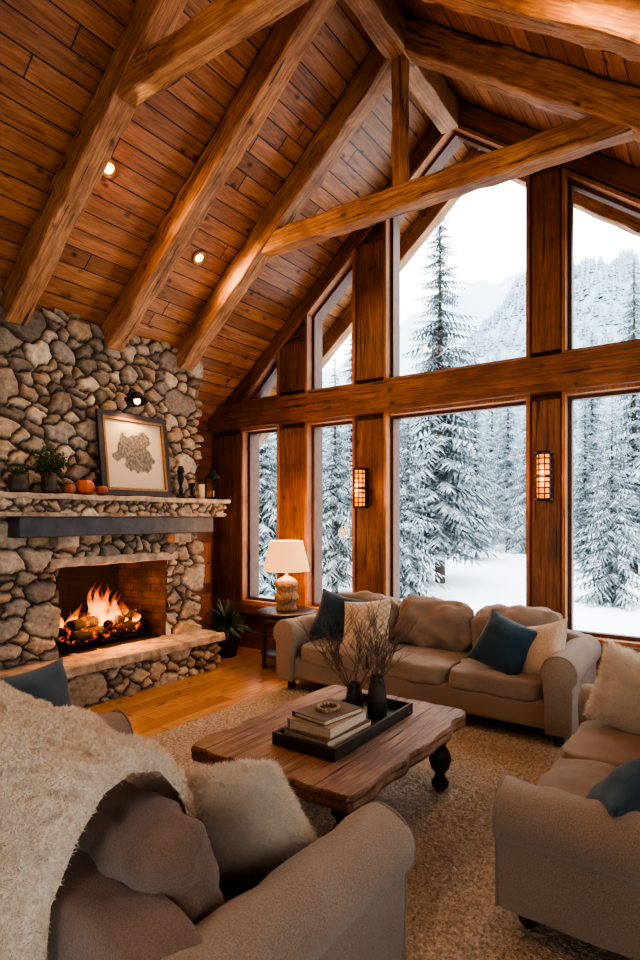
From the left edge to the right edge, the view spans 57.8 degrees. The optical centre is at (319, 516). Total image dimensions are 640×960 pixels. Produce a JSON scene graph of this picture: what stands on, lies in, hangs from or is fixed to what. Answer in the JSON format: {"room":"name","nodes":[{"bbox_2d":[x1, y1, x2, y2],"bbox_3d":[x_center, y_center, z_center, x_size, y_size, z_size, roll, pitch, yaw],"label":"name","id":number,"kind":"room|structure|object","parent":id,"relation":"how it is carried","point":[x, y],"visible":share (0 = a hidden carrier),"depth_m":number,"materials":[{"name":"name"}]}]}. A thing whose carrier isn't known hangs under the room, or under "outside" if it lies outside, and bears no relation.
{"room":"cabin living room","nodes":[
{"label":"cabin living room","id":0,"kind":"room"},
{"bbox_2d":[195,420,214,484],"bbox_3d":[-3.665,0.190,4.373,0.200,2.800,7.760,0,0,35],"label":"wall","id":1,"kind":"structure","parent":0,"point":[203,469],"depth_m":7.34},
{"bbox_2d":[213,624,239,657],"bbox_3d":[-1.079,1.430,6.688,0.300,0.340,0.300,0,0,35],"label":"pot","id":2,"kind":"object","parent":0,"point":[229,647],"depth_m":6.57,"materials":[{"name":"ceramic"}]},
{"bbox_2d":[0,0,479,421],"bbox_3d":[-2.407,-2.385,3.852,4.042,3.542,8.950,0,0,35],"label":"ceiling","id":3,"kind":"structure","parent":0,"point":[55,55],"depth_m":4.72,"materials":[{"name":"wood"}]},
{"bbox_2d":[102,158,118,179],"bbox_3d":[-1.584,-2.615,4.356,0.121,0.108,0.150,0,0,39],"label":"recessed light","id":4,"kind":"object","parent":3,"relation":"in","point":[111,171],"visible":0.74,"depth_m":4.37,"materials":[{"name":"gold metal"}]},
{"bbox_2d":[0,0,308,325],"bbox_3d":[-0.115,-2.642,3.035,5.982,2.702,0.196,0,0,35],"label":"ceiling beam","id":5,"kind":"structure","parent":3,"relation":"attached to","point":[148,59],"depth_m":3.80,"materials":[{"name":"brown wood"}]},
{"bbox_2d":[192,250,206,265],"bbox_3d":[-1.124,-2.415,5.414,0.121,0.108,0.150,0,0,39],"label":"recessed light","id":6,"kind":"object","parent":3,"relation":"in","point":[199,258],"visible":1,"depth_m":5.41,"materials":[{"name":"gold metal"}]},
{"bbox_2d":[259,147,480,446],"bbox_3d":[0.170,-2.245,7.364,3.971,3.496,0.161,0,0,35],"label":"rafter","id":7,"kind":"object","parent":3,"relation":"attached to","point":[432,216],"visible":0.27,"depth_m":6.70,"materials":[{"name":"brown wood"}]},
{"bbox_2d":[81,646,544,737],"bbox_3d":[-0.920,1.660,2.451,7.000,0.120,8.260,0,0,35],"label":"floor","id":8,"kind":"structure","parent":0,"point":[152,711],"depth_m":5.23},
{"bbox_2d":[0,289,230,707],"bbox_3d":[-2.050,-0.110,5.579,1.062,3.421,2.525,0,0,35],"label":"stone fireplace","id":9,"kind":"object","parent":8,"relation":"on","point":[63,555],"visible":0.87,"depth_m":5.24,"materials":[{"name":"stone"}]},
{"bbox_2d":[7,463,29,491],"bbox_3d":[-2.392,-0.311,4.607,0.178,0.232,0.158,0,0,35],"label":"potted succulent","id":10,"kind":"object","parent":9,"relation":"on","point":[18,480],"visible":0.98,"depth_m":4.55,"materials":[{"name":"ceramic"}]},
{"bbox_2d":[8,474,28,491],"bbox_3d":[-2.392,-0.265,4.604,0.150,0.140,0.150,0,0,35],"label":"pot","id":11,"kind":"object","parent":10,"relation":"on","point":[16,482],"depth_m":4.54,"materials":[{"name":"ceramic"}]},
{"bbox_2d":[30,442,66,493],"bbox_3d":[-2.245,-0.405,4.821,0.290,0.419,0.284,0,0,-40],"label":"potted herb","id":12,"kind":"object","parent":9,"relation":"on","point":[48,478],"visible":1,"depth_m":4.76,"materials":[{"name":"plant"}]},
{"bbox_2d":[41,472,56,493],"bbox_3d":[-2.248,-0.280,4.809,0.120,0.170,0.120,0,0,35],"label":"pot","id":13,"kind":"object","parent":12,"relation":"on","point":[48,479],"depth_m":4.76,"materials":[{"name":"ceramic"}]},
{"bbox_2d":[62,482,75,492],"bbox_3d":[-2.134,-0.248,4.937,0.107,0.094,0.107,0,0,35],"label":"pumpkin","id":14,"kind":"object","parent":9,"relation":"on","point":[67,488],"visible":0.92,"depth_m":4.90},
{"bbox_2d":[75,478,94,493],"bbox_3d":[-2.046,-0.273,5.046,0.160,0.138,0.160,0,0,35],"label":"pumpkin","id":15,"kind":"object","parent":9,"relation":"on","point":[85,486],"visible":0.98,"depth_m":4.99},
{"bbox_2d":[57,609,144,650],"bbox_3d":[-2.106,0.917,5.625,0.469,0.605,0.840,0,0,35],"label":"logs","id":16,"kind":"object","parent":9,"relation":"on","point":[91,626],"visible":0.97,"depth_m":5.51,"materials":[{"name":"wood"}]},
{"bbox_2d":[96,485,107,493],"bbox_3d":[-1.922,-0.244,5.118,0.098,0.087,0.098,0,0,35],"label":"pumpkin","id":17,"kind":"object","parent":9,"relation":"on","point":[102,489],"visible":1,"depth_m":5.08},
{"bbox_2d":[95,408,171,497],"bbox_3d":[-1.772,-0.592,5.574,0.126,0.796,0.800,0,0,35],"label":"framed picture","id":18,"kind":"object","parent":9,"relation":"on","point":[133,453],"visible":0.9,"depth_m":5.55,"materials":[{"name":"paper"}]},
{"bbox_2d":[105,418,164,489],"bbox_3d":[-1.777,-0.591,5.578,0.010,0.690,0.690,-9,-5,35],"label":"print","id":19,"kind":"object","parent":18,"relation":"attached to","point":[134,447],"depth_m":5.57},
{"bbox_2d":[124,388,147,406],"bbox_3d":[-1.756,-1.141,5.503,0.263,0.173,0.200,0,0,35],"label":"picture light","id":20,"kind":"object","parent":9,"relation":"attached to","point":[136,399],"visible":1,"depth_m":5.49,"materials":[{"name":"black metal"}]},
{"bbox_2d":[176,466,185,497],"bbox_3d":[-1.434,-0.360,5.972,0.100,0.330,0.100,0,0,35],"label":"candlestick","id":21,"kind":"object","parent":9,"relation":"on","point":[180,470],"visible":0.97,"depth_m":5.95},
{"bbox_2d":[198,483,204,498],"bbox_3d":[-1.262,-0.278,6.182,0.064,0.165,0.064,0,0,35],"label":"pillar candle","id":22,"kind":"object","parent":9,"relation":"on","point":[201,487],"visible":1,"depth_m":6.16,"materials":[{"name":"white wax"}]},
{"bbox_2d":[205,465,219,498],"bbox_3d":[-1.171,-0.380,6.313,0.160,0.370,0.160,0,0,35],"label":"lantern","id":23,"kind":"object","parent":9,"relation":"on","point":[212,475],"visible":0.98,"depth_m":6.29,"materials":[{"name":"metal"}]},
{"bbox_2d":[195,484,212,629],"bbox_3d":[-1.530,0.600,7.029,0.210,2.000,0.500,0,0,35],"label":"post","id":24,"kind":"object","parent":8,"relation":"on","point":[205,594],"visible":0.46,"depth_m":7.10,"materials":[{"name":"brown wood"}]},
{"bbox_2d":[200,597,254,657],"bbox_3d":[-1.080,1.264,6.663,0.666,0.671,0.667,0,0,35],"label":"potted fern","id":25,"kind":"object","parent":8,"relation":"on","point":[226,619],"visible":0.95,"depth_m":6.59,"materials":[{"name":"green plant"}]},
{"bbox_2d":[212,434,244,645],"bbox_3d":[-1.150,0.285,7.336,0.500,2.630,0.100,0,0,35],"label":"post","id":26,"kind":"object","parent":8,"relation":"on","point":[226,449],"visible":0.61,"depth_m":7.27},
{"bbox_2d":[256,606,315,668],"bbox_3d":[-0.358,1.296,6.184,0.640,0.607,0.640,0,0,35],"label":"side table","id":27,"kind":"object","parent":8,"relation":"on","point":[270,616],"visible":0.39,"depth_m":6.07,"materials":[{"name":"brown wood"}]},
{"bbox_2d":[261,646,275,657],"bbox_3d":[-0.358,1.438,6.184,0.540,0.025,0.540,0,0,35],"label":"shelf","id":28,"kind":"object","parent":27,"relation":"attached to","point":[270,652],"depth_m":6.10,"materials":[{"name":"brown wood"}]},
{"bbox_2d":[263,540,309,611],"bbox_3d":[-0.358,0.622,6.184,0.500,0.740,0.500,0,0,35],"label":"table lamp","id":29,"kind":"object","parent":27,"relation":"on","point":[283,556],"visible":1,"depth_m":6.05,"materials":[{"name":"stone"}]},
{"bbox_2d":[281,427,304,606],"bbox_3d":[-0.290,0.285,6.734,0.360,2.630,0.100,0,0,35],"label":"post","id":30,"kind":"object","parent":8,"relation":"on","point":[292,439],"visible":0.36,"depth_m":6.67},
{"bbox_2d":[356,418,382,593],"bbox_3d":[0.550,0.285,6.146,0.330,2.630,0.100,0,0,35],"label":"post","id":31,"kind":"object","parent":8,"relation":"on","point":[369,433],"visible":0.42,"depth_m":6.10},
{"bbox_2d":[352,467,367,507],"bbox_3d":[0.418,-0.300,6.036,0.146,0.420,0.173,0,0,35],"label":"wall sconce","id":32,"kind":"object","parent":31,"relation":"attached to","point":[360,474],"visible":1,"depth_m":5.98,"materials":[{"name":"glass"}]},
{"bbox_2d":[145,681,633,959],"bbox_3d":[-0.024,1.591,2.642,3.770,0.016,4.700,0,0,35],"label":"area rug","id":33,"kind":"object","parent":8,"relation":"on","point":[452,912],"visible":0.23,"depth_m":2.98,"materials":[{"name":"carpet"}]},
{"bbox_2d":[46,709,415,959],"bbox_3d":[-0.674,1.169,2.001,1.747,0.830,0.955,0,0,38],"label":"loveseat","id":34,"kind":"object","parent":33,"relation":"on","point":[142,882],"visible":0.57,"depth_m":1.47,"materials":[{"name":"beige fabric"}]},
{"bbox_2d":[0,658,71,707],"bbox_3d":[-1.257,0.930,2.542,0.241,0.560,0.569,0,0,15],"label":"throw pillow","id":35,"kind":"object","parent":34,"relation":"on","point":[49,682],"visible":0.3,"depth_m":2.60,"materials":[{"name":"teal fabric"}]},
{"bbox_2d":[0,680,201,959],"bbox_3d":[-0.959,1.013,1.868,1.233,0.850,0.660,0,0,38],"label":"throw blanket","id":36,"kind":"object","parent":34,"relation":"on","point":[57,764],"visible":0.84,"depth_m":1.49,"materials":[{"name":"fur"}]},
{"bbox_2d":[75,780,223,925],"bbox_3d":[-0.540,0.976,1.644,0.670,0.407,0.315,0,12,38],"label":"cushion","id":37,"kind":"object","parent":34,"relation":"on","point":[153,861],"depth_m":1.46,"materials":[{"name":"brown fabric"}]},
{"bbox_2d":[137,756,318,885],"bbox_3d":[-0.269,0.981,1.849,0.593,0.567,0.344,0,0,22],"label":"fur pillow","id":38,"kind":"object","parent":34,"relation":"on","point":[254,822],"visible":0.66,"depth_m":1.72,"materials":[{"name":"fur"}]},
{"bbox_2d":[219,878,260,903],"bbox_3d":[-0.371,1.213,1.864,0.650,0.215,0.736,0,0,38],"label":"seat cushion","id":39,"kind":"object","parent":34,"relation":"on","point":[230,890],"depth_m":1.76,"materials":[{"name":"beige fabric"}]},
{"bbox_2d":[191,685,465,830],"bbox_3d":[0.107,1.364,3.170,1.001,0.440,1.332,0,0,35],"label":"coffee table","id":40,"kind":"object","parent":33,"relation":"on","point":[349,783],"visible":0.48,"depth_m":2.85,"materials":[{"name":"brown wood"}]},
{"bbox_2d":[272,693,412,761],"bbox_3d":[0.149,1.111,3.143,0.380,0.062,0.820,0,0,35],"label":"serving tray","id":41,"kind":"object","parent":40,"relation":"on","point":[397,710],"visible":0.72,"depth_m":2.89,"materials":[{"name":"black wood"}]},
{"bbox_2d":[282,698,371,746],"bbox_3d":[0.039,1.057,2.988,0.293,0.136,0.380,0,0,39],"label":"book stack","id":42,"kind":"object","parent":41,"relation":"on","point":[331,729],"visible":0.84,"depth_m":2.89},
{"bbox_2d":[315,701,339,712],"bbox_3d":[0.041,0.978,2.987,0.131,0.022,0.130,0,0,35],"label":"bead garland","id":43,"kind":"object","parent":42,"relation":"on","point":[318,705],"visible":1,"depth_m":2.97},
{"bbox_2d":[346,680,362,708],"bbox_3d":[0.199,1.040,3.352,0.102,0.170,0.102,0,0,35],"label":"ceramic vase","id":44,"kind":"object","parent":41,"relation":"on","point":[355,697],"visible":0.75,"depth_m":3.32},
{"bbox_2d":[296,596,407,690],"bbox_3d":[0.148,0.736,3.280,0.611,0.614,0.444,0,0,-26],"label":"dried branches","id":45,"kind":"object","parent":44,"relation":"in","point":[332,654],"visible":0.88,"depth_m":3.28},
{"bbox_2d":[367,674,386,718],"bbox_3d":[0.322,1.010,3.266,0.112,0.230,0.112,0,0,35],"label":"ceramic vase","id":46,"kind":"object","parent":41,"relation":"on","point":[377,698],"visible":0.89,"depth_m":3.22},
{"bbox_2d":[325,597,417,685],"bbox_3d":[0.297,0.716,3.302,0.552,0.575,0.468,0,0,-1],"label":"dried branches","id":47,"kind":"object","parent":46,"relation":"in","point":[376,652],"visible":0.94,"depth_m":3.21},
{"bbox_2d":[273,591,600,746],"bbox_3d":[0.911,1.145,4.999,2.626,0.878,0.956,0,0,35],"label":"sofa","id":48,"kind":"object","parent":33,"relation":"on","point":[437,670],"visible":0.69,"depth_m":4.63,"materials":[{"name":"beige fabric"}]},
{"bbox_2d":[309,588,367,640],"bbox_3d":[0.165,0.940,5.412,0.547,0.516,0.246,0,0,20],"label":"throw pillow","id":49,"kind":"object","parent":48,"relation":"on","point":[331,602],"visible":0.59,"depth_m":5.38,"materials":[{"name":"teal fabric"}]},
{"bbox_2d":[300,637,396,671],"bbox_3d":[0.276,1.236,5.341,0.726,0.212,0.729,0,0,35],"label":"seat cushion","id":50,"kind":"object","parent":48,"relation":"on","point":[311,659],"depth_m":5.10,"materials":[{"name":"beige fabric"}]},
{"bbox_2d":[342,598,391,651],"bbox_3d":[0.405,0.960,5.112,0.539,0.503,0.250,0,0,32],"label":"throw pillow","id":51,"kind":"object","parent":48,"relation":"on","point":[384,608],"visible":0.65,"depth_m":5.06,"materials":[{"name":"beige fabric"}]},
{"bbox_2d":[339,591,401,639],"bbox_3d":[0.440,0.956,5.583,0.747,0.482,0.305,0,-12,35],"label":"cushion","id":52,"kind":"object","parent":48,"relation":"on","point":[361,595],"depth_m":5.43,"materials":[{"name":"beige fabric"}]},
{"bbox_2d":[368,643,469,684],"bbox_3d":[0.863,1.237,4.934,0.726,0.216,0.744,0,0,35],"label":"seat cushion","id":53,"kind":"object","parent":48,"relation":"on","point":[427,664],"depth_m":4.69,"materials":[{"name":"beige fabric"}]},
{"bbox_2d":[393,595,473,651],"bbox_3d":[1.023,0.947,5.169,0.735,0.467,0.301,0,-12,35],"label":"cushion","id":54,"kind":"object","parent":48,"relation":"on","point":[441,625],"depth_m":5.04,"materials":[{"name":"beige fabric"}]},
{"bbox_2d":[448,658,543,701],"bbox_3d":[1.448,1.237,4.520,0.725,0.217,0.732,0,0,35],"label":"seat cushion","id":55,"kind":"object","parent":48,"relation":"on","point":[469,679],"depth_m":4.26,"materials":[{"name":"beige fabric"}]},
{"bbox_2d":[466,608,537,674],"bbox_3d":[1.394,0.970,4.397,0.254,0.503,0.511,0,0,-40],"label":"throw pillow","id":56,"kind":"object","parent":48,"relation":"on","point":[504,644],"visible":0.91,"depth_m":4.32,"materials":[{"name":"teal fabric"}]},
{"bbox_2d":[471,604,562,646],"bbox_3d":[1.614,0.954,4.752,0.744,0.481,0.296,0,-12,35],"label":"cushion","id":57,"kind":"object","parent":48,"relation":"on","point":[526,616],"depth_m":4.70,"materials":[{"name":"beige fabric"}]},
{"bbox_2d":[521,618,567,675],"bbox_3d":[1.637,0.980,4.274,0.242,0.503,0.534,0,0,-30],"label":"throw pillow","id":58,"kind":"object","parent":48,"relation":"on","point":[550,639],"visible":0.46,"depth_m":4.19,"materials":[{"name":"beige fabric"}]},
{"bbox_2d":[492,683,639,959],"bbox_3d":[1.554,1.155,2.660,0.955,0.857,1.806,0,0,35],"label":"loveseat","id":59,"kind":"object","parent":33,"relation":"on","point":[567,865],"visible":0.86,"depth_m":2.11,"materials":[{"name":"beige fabric"}]},
{"bbox_2d":[536,758,616,797],"bbox_3d":[1.296,1.253,2.438,0.731,0.216,0.673,0,0,35],"label":"seat cushion","id":60,"kind":"object","parent":59,"relation":"on","point":[577,776],"depth_m":2.62,"materials":[{"name":"beige fabric"}]},
{"bbox_2d":[561,720,639,766],"bbox_3d":[1.680,1.254,2.978,0.738,0.217,0.670,0,0,35],"label":"seat cushion","id":61,"kind":"object","parent":59,"relation":"on","point":[592,740],"depth_m":2.97,"materials":[{"name":"beige fabric"}]},
{"bbox_2d":[582,638,639,734],"bbox_3d":[1.732,0.958,3.157,0.295,0.536,0.553,0,0,-42],"label":"fur pillow","id":62,"kind":"object","parent":59,"relation":"on","point":[614,701],"visible":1,"depth_m":3.17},
{"bbox_2d":[585,758,639,816],"bbox_3d":[1.171,1.079,2.233,0.497,0.423,0.314,0,0,-25],"label":"throw pillow","id":63,"kind":"object","parent":59,"relation":"on","point":[619,792],"visible":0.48,"depth_m":2.10,"materials":[{"name":"teal fabric"}]},
{"bbox_2d":[531,398,561,613],"bbox_3d":[2.008,0.285,5.125,0.250,2.630,0.100,0,0,35],"label":"post","id":64,"kind":"object","parent":8,"relation":"on","point":[546,415],"visible":0.43,"depth_m":5.08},
{"bbox_2d":[535,451,552,500],"bbox_3d":[1.925,-0.350,4.980,0.146,0.420,0.173,0,0,35],"label":"wall sconce","id":65,"kind":"object","parent":64,"relation":"attached to","point":[543,459],"visible":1,"depth_m":4.92,"materials":[{"name":"glass"}]},
{"bbox_2d":[215,131,632,677],"bbox_3d":[1.374,-1.220,5.728,6.900,5.640,0.200,0,0,35],"label":"wall","id":66,"kind":"structure","parent":0,"point":[254,621],"depth_m":6.23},
{"bbox_2d":[240,633,275,649],"bbox_3d":[1.288,1.520,5.605,6.480,0.160,0.050,0,0,35],"label":"baseboard","id":67,"kind":"structure","parent":66,"relation":"attached to","point":[252,641],"depth_m":7.03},
{"bbox_2d":[241,425,283,605],"bbox_3d":[-0.698,-0.015,7.005,0.600,2.130,0.105,0,0,35],"label":"window frame","id":68,"kind":"structure","parent":66,"relation":"attached to","point":[244,432],"depth_m":7.13,"materials":[{"name":"brown wood"}]},
{"bbox_2d":[241,347,283,401],"bbox_3d":[-0.709,-1.697,7.012,0.625,0.594,0.105,0,0,35],"label":"window frame","id":69,"kind":"structure","parent":66,"relation":"attached to","point":[276,358],"depth_m":6.92,"materials":[{"name":"brown wood"}]},
{"bbox_2d":[252,363,276,398],"bbox_3d":[-0.604,-1.677,7.122,0.520,0.494,0.195,0,0,35],"label":"window","id":70,"kind":"structure","parent":66,"relation":"in","point":[273,372],"depth_m":7.11,"materials":[{"name":"clear glass"}]},
{"bbox_2d":[281,341,304,393],"bbox_3d":[-0.290,-1.729,6.734,0.360,0.558,0.100,0,0,35],"label":"post","id":71,"kind":"object","parent":66,"relation":"attached to","point":[292,355],"visible":0.76,"depth_m":6.69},
{"bbox_2d":[214,123,440,434],"bbox_3d":[-0.033,-2.518,6.535,3.332,2.926,0.098,0,0,35],"label":"rafter","id":72,"kind":"object","parent":66,"relation":"attached to","point":[296,320],"visible":0.62,"depth_m":6.48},
{"bbox_2d":[312,266,351,389],"bbox_3d":[0.215,-2.119,6.548,0.600,1.378,0.195,0,0,35],"label":"window","id":73,"kind":"structure","parent":66,"relation":"in","point":[345,278],"depth_m":6.64,"materials":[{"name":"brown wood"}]},
{"bbox_2d":[305,416,358,610],"bbox_3d":[0.129,-0.015,6.426,0.660,2.130,0.105,0,0,35],"label":"window frame","id":74,"kind":"structure","parent":66,"relation":"attached to","point":[308,425],"depth_m":6.56,"materials":[{"name":"brown wood"}]},
{"bbox_2d":[305,248,358,391],"bbox_3d":[0.129,-2.136,6.426,0.660,1.473,0.105,0,0,35],"label":"window frame","id":75,"kind":"structure","parent":66,"relation":"attached to","point":[350,261],"depth_m":6.40,"materials":[{"name":"brown wood"}]},
{"bbox_2d":[356,239,382,382],"bbox_3d":[0.550,-2.171,6.146,0.330,1.442,0.100,0,0,35],"label":"post","id":76,"kind":"object","parent":66,"relation":"attached to","point":[369,256],"visible":0.76,"depth_m":6.11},
{"bbox_2d":[208,341,639,432],"bbox_3d":[1.276,-1.240,5.589,6.480,0.328,0.178,0,0,35],"label":"header","id":77,"kind":"object","parent":66,"relation":"attached to","point":[555,374],"visible":0.9,"depth_m":5.52,"materials":[{"name":"wood"}]},
{"bbox_2d":[213,389,639,658],"bbox_3d":[1.334,0.061,5.671,6.480,2.223,0.348,0,0,35],"label":"window frame","id":78,"kind":"structure","parent":66,"relation":"in","point":[571,399],"depth_m":6.21,"materials":[{"name":"brown wood"}]},
{"bbox_2d":[383,395,531,606],"bbox_3d":[1.288,-0.015,5.614,1.470,2.130,0.105,0,0,35],"label":"window frame","id":79,"kind":"structure","parent":66,"relation":"attached to","point":[386,415],"depth_m":5.77,"materials":[{"name":"brown wood"}]},
{"bbox_2d":[383,125,531,379],"bbox_3d":[1.288,-2.599,5.614,1.470,2.399,0.105,0,0,35],"label":"window frame","id":80,"kind":"structure","parent":66,"relation":"attached to","point":[437,146],"depth_m":5.67,"materials":[{"name":"brown wood"}]},
{"bbox_2d":[391,131,525,376],"bbox_3d":[1.374,-2.595,5.737,1.410,2.330,0.195,0,0,35],"label":"window","id":81,"kind":"structure","parent":66,"relation":"in","point":[456,135],"depth_m":6.05,"materials":[{"name":"brown wood"}]},
{"bbox_2d":[531,167,561,355],"bbox_3d":[2.008,-2.241,5.125,0.250,1.583,0.100,0,0,35],"label":"post","id":82,"kind":"object","parent":66,"relation":"attached to","point":[546,187],"visible":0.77,"depth_m":5.08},
{"bbox_2d":[458,100,639,198],"bbox_3d":[2.613,-2.666,4.683,3.324,2.642,0.097,0,0,35],"label":"rafter","id":83,"kind":"object","parent":66,"relation":"attached to","point":[624,178],"visible":0.54,"depth_m":4.95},
{"bbox_2d":[562,383,639,647],"bbox_3d":[2.427,-0.015,4.817,0.770,2.130,0.105,0,0,35],"label":"window frame","id":84,"kind":"structure","parent":66,"relation":"attached to","point":[565,394],"depth_m":4.98,"materials":[{"name":"brown wood"}]},
{"bbox_2d":[562,167,639,352],"bbox_3d":[2.427,-2.207,4.817,0.770,1.613,0.105,0,0,35],"label":"window frame","id":85,"kind":"structure","parent":66,"relation":"attached to","point":[566,174],"depth_m":4.98,"materials":[{"name":"brown wood"}]},
{"bbox_2d":[568,179,639,349],"bbox_3d":[2.513,-2.191,4.940,0.710,1.521,0.195,0,0,35],"label":"window","id":86,"kind":"structure","parent":66,"relation":"in","point":[572,185],"depth_m":5.05,"materials":[{"name":"brown wood"}]},
{"bbox_2d":[394,0,639,169],"bbox_3d":[0.902,-2.565,1.535,4.036,3.191,8.950,0,0,35],"label":"ceiling","id":87,"kind":"structure","parent":0,"point":[603,64],"depth_m":4.23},
{"bbox_2d":[102,0,639,351],"bbox_3d":[0.415,-2.639,3.799,5.987,2.706,0.196,0,0,35],"label":"ceiling beam","id":88,"kind":"structure","parent":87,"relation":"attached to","point":[613,26],"depth_m":4.31,"materials":[{"name":"brown wood"}]},
{"bbox_2d":[174,15,639,370],"bbox_3d":[0.917,-2.637,4.509,5.983,2.703,0.195,0,0,35],"label":"roof truss","id":89,"kind":"object","parent":87,"relation":"attached to","point":[606,113],"visible":0.94,"depth_m":4.54,"materials":[{"name":"brown wood"}]},
{"bbox_2d":[480,150,639,236],"bbox_3d":[3.324,-2.417,5.155,3.965,3.154,0.161,0,0,35],"label":"rafter","id":90,"kind":"object","parent":87,"relation":"attached to","point":[601,211],"visible":0.2,"depth_m":5.52,"materials":[{"name":"brown wood"}]},
{"label":"outside","id":91,"kind":"structure","parent":0,"visible":0},
{"bbox_2d":[259,523,639,635],"bbox_3d":[23.762,-2.552,60.087,210.000,9.802,114.300,0,0,35],"label":"snowy ground","id":92,"kind":"structure","parent":91,"point":[502,581],"depth_m":16.77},
{"bbox_2d":[259,434,276,596],"bbox_3d":[-1.678,-0.806,16.974,2.974,6.820,2.856,0,0,22],"label":"spruce tree","id":93,"kind":"object","parent":92,"relation":"on","point":[268,579],"visible":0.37,"depth_m":16.68,"materials":[{"name":"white plant"}]},
{"bbox_2d":[265,433,276,538],"bbox_3d":[-1.871,-2.421,25.978,2.922,9.003,3.028,0,0,16],"label":"spruce tree","id":94,"kind":"object","parent":92,"relation":"on","point":[275,434],"visible":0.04,"depth_m":25.87,"materials":[{"name":"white plant"}]},
{"bbox_2d":[322,382,347,559],"bbox_3d":[-0.292,-2.273,22.041,2.572,9.018,2.939,0,0,43],"label":"spruce tree","id":95,"kind":"object","parent":92,"relation":"on","point":[323,464],"visible":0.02,"depth_m":21.87,"materials":[{"name":"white plant"}]},
{"bbox_2d":[322,359,351,593],"bbox_3d":[0.482,-1.203,16.953,2.355,7.003,2.273,0,0,-9],"label":"spruce tree","id":96,"kind":"object","parent":92,"relation":"on","point":[336,575],"visible":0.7,"depth_m":16.82,"materials":[{"name":"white plant"}]},
{"bbox_2d":[324,334,351,561],"bbox_3d":[1.407,-3.455,25.906,3.572,11.004,3.701,0,0,-42],"label":"spruce tree","id":97,"kind":"object","parent":92,"relation":"on","point":[349,380],"visible":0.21,"depth_m":25.88,"materials":[{"name":"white plant"}]},
{"bbox_2d":[350,419,434,582],"bbox_3d":[2.522,-0.968,18.992,2.974,6.820,2.856,0,0,-44],"label":"spruce tree","id":98,"kind":"object","parent":92,"relation":"on","point":[401,480],"visible":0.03,"depth_m":18.88,"materials":[{"name":"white plant"}]},
{"bbox_2d":[400,419,450,598],"bbox_3d":[2.256,-0.246,15.019,2.287,5.246,2.197,0,0,14],"label":"spruce tree","id":99,"kind":"object","parent":92,"relation":"on","point":[409,576],"visible":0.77,"depth_m":14.78,"materials":[{"name":"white plant"}]},
{"bbox_2d":[400,215,515,583],"bbox_3d":[3.783,-3.820,18.019,4.431,11.824,3.878,0,0,11],"label":"spruce tree","id":100,"kind":"object","parent":92,"relation":"on","point":[442,481],"visible":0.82,"depth_m":17.78,"materials":[{"name":"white plant"}]},
{"bbox_2d":[447,413,498,550],"bbox_3d":[8.065,-2.392,32.956,3.955,9.444,4.117,0,0,-11],"label":"spruce tree","id":101,"kind":"object","parent":92,"relation":"on","point":[461,432],"visible":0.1,"depth_m":32.75,"materials":[{"name":"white plant"}]},
{"bbox_2d":[450,358,505,558],"bbox_3d":[7.134,-2.754,26.977,3.085,9.504,3.197,0,0,16],"label":"spruce tree","id":102,"kind":"object","parent":92,"relation":"on","point":[475,469],"visible":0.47,"depth_m":26.75,"materials":[{"name":"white plant"}]},
{"bbox_2d":[477,409,503,539],"bbox_3d":[11.970,-4.343,40.018,3.896,12.004,4.038,0,0,24],"label":"spruce tree","id":103,"kind":"object","parent":92,"relation":"on","point":[491,425],"visible":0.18,"depth_m":39.91,"materials":[{"name":"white plant"}]},
{"bbox_2d":[485,408,525,549],"bbox_3d":[10.988,-3.522,34.039,3.144,11.022,3.592,0,0,-14],"label":"spruce tree","id":104,"kind":"object","parent":92,"relation":"on","point":[508,465],"visible":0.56,"depth_m":33.82,"materials":[{"name":"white plant"}]},
{"bbox_2d":[491,409,525,553],"bbox_3d":[10.728,-1.869,30.031,3.660,8.394,3.516,0,0,14],"label":"spruce tree","id":105,"kind":"object","parent":92,"relation":"on","point":[520,546],"visible":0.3,"depth_m":29.95,"materials":[{"name":"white plant"}]},
{"bbox_2d":[574,400,603,572],"bbox_3d":[10.572,-1.309,23.011,2.273,7.003,2.355,0,0,24],"label":"spruce tree","id":106,"kind":"object","parent":92,"relation":"on","point":[583,496],"visible":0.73,"depth_m":22.88,"materials":[{"name":"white plant"}]},
{"bbox_2d":[574,330,614,541],"bbox_3d":[14.972,-4.290,32.042,3.429,12.024,3.918,0,0,-14],"label":"spruce tree","id":107,"kind":"object","parent":92,"relation":"on","point":[593,404],"visible":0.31,"depth_m":31.81,"materials":[{"name":"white plant"}]},
{"bbox_2d":[574,405,639,610],"bbox_3d":[7.525,-0.173,14.993,2.379,5.456,2.285,0,0,-44],"label":"spruce tree","id":108,"kind":"object","parent":92,"relation":"on","point":[613,560],"visible":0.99,"depth_m":14.84,"materials":[{"name":"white plant"}]},
{"bbox_2d":[576,262,639,574],"bbox_3d":[11.341,-3.603,20.901,3.734,11.504,3.870,0,0,-42],"label":"spruce tree","id":109,"kind":"object","parent":92,"relation":"on","point":[633,440],"visible":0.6,"depth_m":20.92,"materials":[{"name":"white plant"}]},
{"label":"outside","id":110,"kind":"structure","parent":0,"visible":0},
{"bbox_2d":[268,273,521,452],"bbox_3d":[81.966,-63.950,308.839,620.000,137.098,200.000,0,0,35],"label":"mountain","id":111,"kind":"structure","parent":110,"point":[479,299],"depth_m":295.36},
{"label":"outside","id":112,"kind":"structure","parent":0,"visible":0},
{"bbox_2d":[259,246,639,544],"bbox_3d":[20.900,-29.267,99.586,300.000,63.340,142.873,0,0,35],"label":"forested hillside","id":113,"kind":"structure","parent":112,"point":[599,289],"depth_m":106.92,"materials":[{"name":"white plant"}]},
{"bbox_3d":[-3.203,-1.220,-0.809,6.900,5.640,0.200,0,0,35],"label":"wall","id":114,"kind":"structure","parent":0,"visible":0},
{"bbox_2d":[343,0,458,133],"bbox_3d":[-0.949,-3.810,2.410,0.192,0.252,7.660,0,0,35],"label":"ridge beam","id":115,"kind":"structure","parent":114,"relation":"attached to","point":[383,21],"depth_m":4.63,"materials":[{"name":"brown wood"}]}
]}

